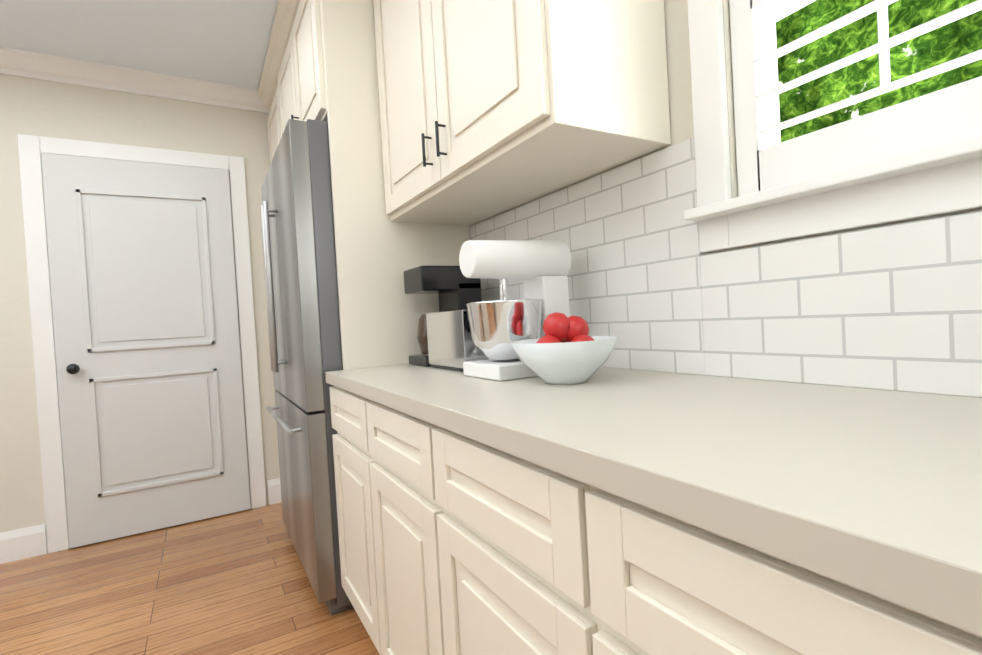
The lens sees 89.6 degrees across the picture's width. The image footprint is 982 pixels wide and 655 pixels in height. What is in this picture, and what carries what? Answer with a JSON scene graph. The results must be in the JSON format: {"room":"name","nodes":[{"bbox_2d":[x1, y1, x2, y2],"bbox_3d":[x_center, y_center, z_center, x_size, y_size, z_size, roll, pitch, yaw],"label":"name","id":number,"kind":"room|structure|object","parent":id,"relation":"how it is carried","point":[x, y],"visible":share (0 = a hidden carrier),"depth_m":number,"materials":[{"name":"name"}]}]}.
{"room":"kitchen","nodes":[
{"label":"kitchen","id":0,"kind":"room"},
{"bbox_2d":[0,0,277,89],"bbox_3d":[-4.285,-1.217,-0.814,10.700,0.001,4.460,-4,1,-30],"label":"ceiling","id":1,"kind":"structure","parent":0,"point":[226,42],"depth_m":2.39,"materials":[{"name":"paint"}]},
{"bbox_2d":[0,74,279,549],"bbox_3d":[-5.225,0.080,0.940,10.100,2.550,0.150,-4,1,-30],"label":"wall","id":2,"kind":"structure","parent":0,"point":[36,107],"depth_m":2.59,"materials":[{"name":"paint"}]},
{"bbox_2d":[0,524,47,563],"bbox_3d":[-2.997,1.135,2.132,1.640,0.150,0.016,-4,1,-30],"label":"baseboard","id":3,"kind":"structure","parent":2,"relation":"attached to","point":[22,543],"depth_m":2.50,"materials":[{"name":"white wood"}]},
{"bbox_2d":[0,47,269,113],"bbox_3d":[-5.482,-1.125,0.676,9.530,0.105,0.075,-4,1,-30],"label":"crown molding","id":4,"kind":"structure","parent":2,"relation":"attached to","point":[33,65],"depth_m":2.67,"materials":[{"name":"white wood"}]},
{"bbox_2d":[17,134,266,553],"bbox_3d":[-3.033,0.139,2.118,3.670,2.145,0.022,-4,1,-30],"label":"door frame","id":5,"kind":"structure","parent":2,"relation":"attached to","point":[31,148],"depth_m":2.56,"materials":[{"name":"white wood"}]},
{"bbox_2d":[41,153,250,547],"bbox_3d":[-1.868,0.103,2.743,0.850,2.047,0.116,-4,1,-30],"label":"hall door","id":6,"kind":"structure","parent":2,"relation":"in","point":[146,327],"depth_m":2.73,"materials":[{"name":"white wood"}]},
{"bbox_2d":[0,502,379,654],"bbox_3d":[-3.930,1.324,-1.129,10.700,0.001,5.300,-4,1,-30],"label":"floor","id":7,"kind":"structure","parent":0,"point":[236,583],"depth_m":2.04,"materials":[{"name":"brown wood"}]},
{"bbox_2d":[261,119,353,614],"bbox_3d":[-0.653,0.149,2.362,0.726,1.850,0.948,-4,1,-30],"label":"fridge","id":8,"kind":"object","parent":7,"relation":"on","point":[300,264],"visible":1,"depth_m":1.85,"materials":[{"name":"silver metal"}]},
{"bbox_2d":[262,56,401,376],"bbox_3d":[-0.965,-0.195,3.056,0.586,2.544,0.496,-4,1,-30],"label":"tall cabinet","id":9,"kind":"object","parent":7,"relation":"on","point":[367,282],"depth_m":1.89,"materials":[{"name":"beige wood"}]},
{"bbox_2d":[326,380,381,654],"bbox_3d":[-0.165,0.618,1.742,0.626,0.880,0.530,-4,1,-30],"label":"base cabinet","id":10,"kind":"object","parent":7,"relation":"on","point":[350,413],"depth_m":1.56,"materials":[{"name":"beige wood"}]},
{"bbox_2d":[366,396,453,654],"bbox_3d":[0.052,0.613,1.370,0.626,0.880,0.595,-4,1,-30],"label":"base cabinet","id":11,"kind":"object","parent":7,"relation":"on","point":[406,453],"depth_m":1.15,"materials":[{"name":"beige wood"}]},
{"bbox_2d":[438,420,625,654],"bbox_3d":[0.286,0.607,0.970,0.626,0.880,0.595,-4,1,-30],"label":"base cabinet","id":12,"kind":"object","parent":7,"relation":"on","point":[534,543],"depth_m":0.72,"materials":[{"name":"beige wood"}]},
{"bbox_2d":[618,484,981,654],"bbox_3d":[0.504,0.602,0.598,0.626,0.880,0.530,-4,1,-30],"label":"base cabinet","id":13,"kind":"object","parent":7,"relation":"on","point":[694,584],"depth_m":0.42,"materials":[{"name":"beige wood"}]},
{"bbox_2d":[326,364,981,615],"bbox_3d":[0.142,0.151,1.155,0.636,0.040,1.865,-4,1,-30],"label":"countertop","id":14,"kind":"structure","parent":13,"relation":"on","point":[884,483],"depth_m":0.56,"materials":[{"name":"white stone"}]},
{"bbox_2d":[404,266,481,366],"bbox_3d":[-0.179,-0.045,1.882,0.240,0.360,0.180,-4,1,-30],"label":"coffee maker","id":15,"kind":"object","parent":14,"relation":"on","point":[454,287],"visible":0.44,"depth_m":1.82,"materials":[{"name":"black plastic"}]},
{"bbox_2d":[426,309,487,371],"bbox_3d":[-0.069,0.036,1.644,0.180,0.194,0.300,-4,1,-30],"label":"toaster","id":16,"kind":"object","parent":14,"relation":"on","point":[452,346],"visible":0.44,"depth_m":1.57,"materials":[{"name":"silver metal"}]},
{"bbox_2d":[459,240,570,380],"bbox_3d":[0.076,-0.060,1.395,0.310,0.378,0.213,-4,1,-30],"label":"stand mixer","id":17,"kind":"object","parent":14,"relation":"on","point":[541,268],"visible":0.77,"depth_m":1.32,"materials":[{"name":"white plastic"}]},
{"bbox_2d":[509,312,619,384],"bbox_3d":[0.173,0.045,1.172,0.256,0.166,0.260,-4,1,-30],"label":"fruit bowl","id":18,"kind":"object","parent":14,"relation":"on","point":[565,350],"visible":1,"depth_m":1.11,"materials":[{"name":"white ceramic"}]},
{"bbox_2d":[470,0,981,254],"bbox_3d":[0.277,-0.241,1.665,0.150,2.550,4.160,-4,1,-30],"label":"wall","id":19,"kind":"structure","parent":0,"point":[679,70],"depth_m":1.17,"materials":[{"name":"paint"}]},
{"bbox_2d":[274,0,377,191],"bbox_3d":[-0.638,-1.142,2.388,0.586,0.665,0.970,-4,1,-30],"label":"upper cabinet","id":20,"kind":"object","parent":19,"relation":"attached to","point":[322,47],"depth_m":1.88,"materials":[{"name":"beige wood"}]},
{"bbox_2d":[366,0,681,227],"bbox_3d":[-0.015,-0.961,1.554,0.376,1.064,1.045,-4,1,-30],"label":"upper cabinet","id":21,"kind":"object","parent":19,"relation":"attached to","point":[484,109],"depth_m":1.26,"materials":[{"name":"beige wood"}]},
{"bbox_2d":[684,0,981,252],"bbox_3d":[0.659,-0.673,0.870,0.190,0.990,0.660,-4,1,-30],"label":"window","id":22,"kind":"structure","parent":19,"relation":"in","point":[940,179],"depth_m":0.97,"materials":[{"name":"white wood"}]},
{"bbox_2d":[729,0,981,196],"bbox_3d":[0.667,-0.683,0.836,0.055,0.812,0.567,-4,1,-30],"label":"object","id":23,"kind":"object","parent":22,"relation":"attached to","point":[953,113],"visible":0.9,"depth_m":0.91,"materials":[{"name":"white wood"}]},
{"label":"outside","id":24,"kind":"structure","parent":0,"visible":0},
{"bbox_2d":[776,0,981,141],"bbox_3d":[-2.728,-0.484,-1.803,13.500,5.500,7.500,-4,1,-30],"label":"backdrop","id":25,"kind":"structure","parent":24,"point":[949,42],"depth_m":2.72,"materials":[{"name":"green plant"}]}
]}

